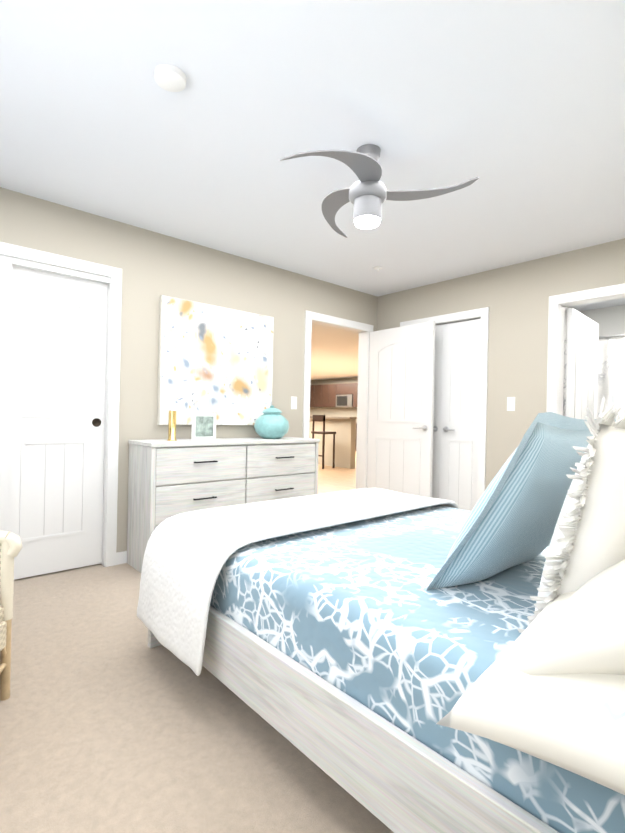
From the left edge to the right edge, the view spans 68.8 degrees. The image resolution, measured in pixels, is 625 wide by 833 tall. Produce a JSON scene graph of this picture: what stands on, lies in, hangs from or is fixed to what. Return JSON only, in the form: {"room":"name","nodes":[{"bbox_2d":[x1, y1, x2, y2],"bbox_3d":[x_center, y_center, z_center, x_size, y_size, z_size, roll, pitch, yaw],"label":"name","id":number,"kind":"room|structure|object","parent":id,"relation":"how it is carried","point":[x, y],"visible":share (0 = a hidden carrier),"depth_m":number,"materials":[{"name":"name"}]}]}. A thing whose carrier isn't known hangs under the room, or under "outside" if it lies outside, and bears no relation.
{"room":"bedroom","nodes":[
{"label":"bedroom","id":0,"kind":"room"},
{"bbox_2d":[0,187,377,552],"bbox_3d":[-1.023,-0.156,3.655,4.755,2.440,0.120,1,0,-42],"label":"wall","id":1,"kind":"structure","parent":0,"point":[154,266],"depth_m":3.43,"materials":[{"name":"beige paint"}]},
{"bbox_2d":[0,261,11,530],"bbox_3d":[-2.123,0.037,2.635,0.620,1.985,0.040,1,0,-42],"label":"sliding door","id":2,"kind":"structure","parent":1,"relation":"in","point":[5,301],"depth_m":2.81,"materials":[{"name":"white wood"}]},
{"bbox_2d":[0,255,109,283],"bbox_3d":[-1.903,-0.967,2.847,1.200,0.035,0.096,1,0,-42],"label":"trim","id":3,"kind":"structure","parent":1,"relation":"attached to","point":[54,269],"depth_m":2.98,"materials":[{"name":"white wood"}]},
{"bbox_2d":[7,265,107,579],"bbox_3d":[-1.718,0.045,3.050,0.620,1.985,0.040,1,0,-42],"label":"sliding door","id":4,"kind":"structure","parent":1,"relation":"in","point":[56,423],"depth_m":3.04,"materials":[{"name":"white wood"}]},
{"bbox_2d":[0,242,121,566],"bbox_3d":[-1.923,-0.007,2.847,1.350,2.105,0.136,1,0,-42],"label":"trim","id":5,"kind":"structure","parent":1,"relation":"attached to","point":[112,401],"depth_m":3.21,"materials":[{"name":"white wood"}]},
{"bbox_2d":[116,551,126,564],"bbox_3d":[-0.755,1.027,3.826,1.730,0.085,0.012,1,0,-42],"label":"baseboard","id":6,"kind":"structure","parent":1,"relation":"attached to","point":[121,557],"depth_m":3.26,"materials":[{"name":"white wood"}]},
{"bbox_2d":[157,295,273,424],"bbox_3d":[-0.758,-0.415,3.774,1.040,0.970,0.038,1,0,-42],"label":"picture","id":7,"kind":"object","parent":1,"relation":"attached to","point":[218,360],"visible":0.82,"depth_m":3.71,"materials":[{"name":"white"}]},
{"bbox_2d":[291,396,296,408],"bbox_3d":[-0.173,-0.128,4.321,0.070,0.120,0.012,1,0,-42],"label":"light switch","id":8,"kind":"object","parent":1,"relation":"attached to","point":[293,402],"visible":1,"depth_m":4.32,"materials":[{"name":"white plastic"}]},
{"bbox_2d":[303,310,373,488],"bbox_3d":[0.235,0.037,4.776,0.980,2.105,0.152,1,0,-42],"label":"trim","id":9,"kind":"structure","parent":1,"relation":"attached to","point":[363,330],"depth_m":5.00,"materials":[{"name":"white wood"}]},
{"bbox_2d":[367,321,434,497],"bbox_3d":[0.883,0.086,4.693,0.138,2.010,0.824,1,0,-40],"label":"open entry door","id":10,"kind":"structure","parent":1,"relation":"in","point":[400,411],"depth_m":4.64,"materials":[{"name":"white wood"}]},
{"bbox_2d":[0,563,393,832],"bbox_3d":[0.133,1.139,2.324,4.755,0.100,3.680,1,0,-42],"label":"floor carpet","id":11,"kind":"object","parent":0,"point":[111,721],"depth_m":1.51,"materials":[{"name":"beige carpet"}]},
{"bbox_2d":[0,531,22,700],"bbox_3d":[-1.391,0.607,1.384,0.674,0.901,0.646,1,0,-9],"label":"wicker armchair","id":12,"kind":"object","parent":11,"relation":"on","point":[11,546],"visible":1,"depth_m":1.71,"materials":[{"name":"wicker"}]},
{"bbox_2d":[127,437,319,572],"bbox_3d":[-0.634,0.627,3.625,1.496,0.890,0.440,1,0,-42],"label":"dresser","id":13,"kind":"object","parent":11,"relation":"on","point":[167,479],"visible":0.5,"depth_m":3.28,"materials":[{"name":"white wood"}]},
{"bbox_2d":[167,402,176,440],"bbox_3d":[-1.011,0.036,3.295,0.068,0.275,0.068,1,0,-42],"label":"candle holder","id":14,"kind":"object","parent":13,"relation":"on","point":[172,424],"visible":1,"depth_m":3.27,"materials":[{"name":"gold metal"}]},
{"bbox_2d":[191,413,215,439],"bbox_3d":[-0.842,0.075,3.495,0.200,0.204,0.066,1,0,-42],"label":"photo frame","id":15,"kind":"object","parent":13,"relation":"on","point":[203,426],"visible":1,"depth_m":3.46,"materials":[{"name":"white wood"}]},
{"bbox_2d":[254,405,288,438],"bbox_3d":[-0.345,0.045,3.886,0.300,0.284,0.300,1,0,-42],"label":"ginger jar","id":16,"kind":"object","parent":13,"relation":"on","point":[271,422],"visible":1,"depth_m":3.79,"materials":[{"name":"ceramic"}]},
{"bbox_2d":[137,396,624,832],"bbox_3d":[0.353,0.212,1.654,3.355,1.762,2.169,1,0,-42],"label":"bed","id":17,"kind":"object","parent":11,"relation":"on","point":[396,662],"visible":1,"depth_m":1.17,"materials":[{"name":"fabric"}]},
{"bbox_2d":[0,0,624,379],"bbox_3d":[-0.839,-1.424,9.023,12.120,0.100,15.060,1,0,-42],"label":"ceiling","id":18,"kind":"structure","parent":0,"point":[517,107],"depth_m":2.12,"materials":[{"name":"white paint"}]},
{"bbox_2d":[154,64,185,91],"bbox_3d":[-0.570,-1.348,1.828,0.124,0.035,0.124,1,0,-42],"label":"smoke detector","id":19,"kind":"object","parent":18,"relation":"attached to","point":[170,77],"visible":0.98,"depth_m":1.80,"materials":[{"name":"white plastic"}]},
{"bbox_2d":[280,144,478,237],"bbox_3d":[0.209,-1.157,2.231,0.832,0.384,0.923,1,0,-42],"label":"ceiling fan","id":20,"kind":"object","parent":18,"relation":"hanging from","point":[367,194],"visible":1,"depth_m":2.26,"materials":[{"name":"silver metal"}]},
{"bbox_2d":[310,377,357,421],"bbox_3d":[3.477,-0.065,13.335,0.100,2.440,14.380,1,0,-42],"label":"wall","id":21,"kind":"structure","parent":0,"point":[339,411],"depth_m":16.29,"materials":[{"name":"beige paint"}]},
{"bbox_2d":[310,385,313,406],"bbox_3d":[0.100,-0.737,16.757,0.405,0.800,0.370,1,0,-42],"label":"upper cabinet","id":22,"kind":"object","parent":21,"relation":"attached to","point":[311,386],"depth_m":16.60,"materials":[{"name":"brown wood"}]},
{"bbox_2d":[314,385,321,406],"bbox_3d":[0.346,-0.731,16.481,0.405,0.800,0.370,1,0,-42],"label":"upper cabinet","id":23,"kind":"object","parent":21,"relation":"attached to","point":[317,388],"depth_m":16.35,"materials":[{"name":"brown wood"}]},
{"bbox_2d":[322,384,329,406],"bbox_3d":[0.591,-0.726,16.204,0.405,0.800,0.370,1,0,-42],"label":"upper cabinet","id":24,"kind":"object","parent":21,"relation":"attached to","point":[326,387],"depth_m":16.03,"materials":[{"name":"brown wood"}]},
{"bbox_2d":[330,384,337,406],"bbox_3d":[0.832,-0.721,15.933,0.405,0.800,0.355,1,0,-42],"label":"upper cabinet","id":25,"kind":"object","parent":21,"relation":"attached to","point":[333,387],"depth_m":15.78,"materials":[{"name":"brown wood"}]},
{"bbox_2d":[334,395,345,406],"bbox_3d":[1.131,-0.525,15.584,0.415,0.420,0.550,1,0,-42],"label":"microwave","id":26,"kind":"object","parent":21,"relation":"attached to","point":[337,395],"depth_m":15.50,"materials":[{"name":"silver metal"}]},
{"bbox_2d":[338,383,353,394],"bbox_3d":[1.219,-0.928,15.513,0.390,0.370,0.800,1,0,-42],"label":"upper cabinet","id":27,"kind":"object","parent":21,"relation":"attached to","point":[344,388],"depth_m":15.33,"materials":[{"name":"brown wood"}]},
{"bbox_2d":[346,395,353,406],"bbox_3d":[1.383,-0.520,15.300,0.415,0.420,0.210,1,0,-42],"label":"microwave","id":28,"kind":"object","parent":21,"relation":"attached to","point":[349,398],"depth_m":15.15,"materials":[{"name":"silver metal"}]},
{"bbox_2d":[354,383,357,406],"bbox_3d":[1.994,-0.697,14.635,0.390,0.800,1.550,1,0,-42],"label":"upper cabinet","id":29,"kind":"object","parent":21,"relation":"attached to","point":[355,384],"depth_m":14.99,"materials":[{"name":"brown wood"}]},
{"bbox_2d":[318,451,355,493],"bbox_3d":[-1.246,1.107,11.170,9.800,0.100,11.380,1,0,-42],"label":"floor","id":30,"kind":"structure","parent":0,"point":[334,479],"depth_m":7.96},
{"bbox_2d":[311,415,335,468],"bbox_3d":[0.235,0.529,9.719,0.370,1.120,0.400,1,0,-42],"label":"bar stool","id":31,"kind":"object","parent":30,"relation":"on","point":[319,418],"visible":0.96,"depth_m":9.61,"materials":[{"name":"brown wood"}]},
{"bbox_2d":[309,418,355,468],"bbox_3d":[-0.864,0.540,11.619,0.150,1.050,5.200,1,0,-42],"label":"bar","id":32,"kind":"object","parent":30,"relation":"on","point":[345,438],"visible":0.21,"depth_m":9.90,"materials":[{"name":"beige paint"}]},
{"bbox_2d":[310,416,356,418],"bbox_3d":[-0.853,-0.005,11.619,0.350,0.040,5.300,1,0,-42],"label":"countertop","id":33,"kind":"structure","parent":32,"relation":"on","point":[339,417],"depth_m":9.70,"materials":[{"name":"stone"}]},
{"bbox_2d":[377,238,624,489],"bbox_3d":[1.892,-0.095,3.863,0.120,2.440,3.440,1,0,-42],"label":"wall","id":34,"kind":"structure","parent":0,"point":[514,298],"depth_m":3.95,"materials":[{"name":"beige paint"}]},
{"bbox_2d":[432,324,442,498],"bbox_3d":[1.125,0.091,4.664,0.086,2.010,0.414,1,0,-42],"label":"closet double door","id":35,"kind":"structure","parent":34,"relation":"in","point":[437,412],"depth_m":4.55,"materials":[{"name":"white wood"}]},
{"bbox_2d":[400,307,488,501],"bbox_3d":[1.286,0.059,4.529,0.136,2.105,0.985,1,0,-42],"label":"trim","id":36,"kind":"structure","parent":34,"relation":"attached to","point":[482,314],"depth_m":4.15,"materials":[{"name":"white wood"}]},
{"bbox_2d":[439,319,480,510],"bbox_3d":[1.401,0.097,4.353,0.086,2.010,0.414,1,0,-42],"label":"closet double door","id":37,"kind":"structure","parent":34,"relation":"in","point":[459,413],"depth_m":4.36,"materials":[{"name":"white wood"}]},
{"bbox_2d":[507,397,514,410],"bbox_3d":[1.719,-0.109,3.957,0.012,0.120,0.070,1,0,-42],"label":"light switch","id":38,"kind":"object","parent":34,"relation":"attached to","point":[510,403],"visible":1,"depth_m":3.95,"materials":[{"name":"white plastic"}]},
{"bbox_2d":[566,307,598,419],"bbox_3d":[2.393,0.118,4.054,0.138,2.010,0.854,1,0,44],"label":"open bathroom door","id":39,"kind":"structure","parent":34,"relation":"in","point":[582,363],"depth_m":3.95,"materials":[{"name":"white wood"}]},
{"bbox_2d":[547,283,624,414],"bbox_3d":[2.300,0.081,3.399,0.152,2.105,1.010,1,0,-42],"label":"trim","id":40,"kind":"structure","parent":34,"relation":"attached to","point":[558,304],"depth_m":3.69,"materials":[{"name":"white wood"}]},
{"bbox_2d":[564,307,570,343],"bbox_3d":[2.453,-0.084,4.977,2.200,2.440,0.120,1,0,-42],"label":"wall","id":41,"kind":"structure","parent":0,"point":[566,313],"depth_m":5.33,"materials":[{"name":"white paint"}]},
{"bbox_2d":[579,305,624,340],"bbox_3d":[3.982,-0.052,4.837,0.100,2.440,2.360,1,0,-42],"label":"wall","id":42,"kind":"structure","parent":0,"point":[610,320],"depth_m":5.35,"materials":[{"name":"white paint"}]},
{"bbox_3d":[3.940,-0.053,3.302,2.200,2.440,0.120,1,0,-42],"label":"wall","id":43,"kind":"structure","parent":0,"visible":0},
{"bbox_2d":[564,334,624,341],"bbox_3d":[3.362,-0.805,4.272,0.023,0.024,2.118,1,0,-42],"label":"shower curtain rod","id":44,"kind":"object","parent":43,"relation":"attached to","point":[613,336],"depth_m":4.63,"materials":[{"name":"silver metal"}]},
{"bbox_2d":[563,338,624,418],"bbox_3d":[3.362,0.130,4.250,0.044,1.810,2.020,1,0,-42],"label":"shower curtain","id":45,"kind":"object","parent":44,"relation":"hanging from","point":[609,350],"visible":0.06,"depth_m":4.65,"materials":[{"name":"white fabric"}]}
]}

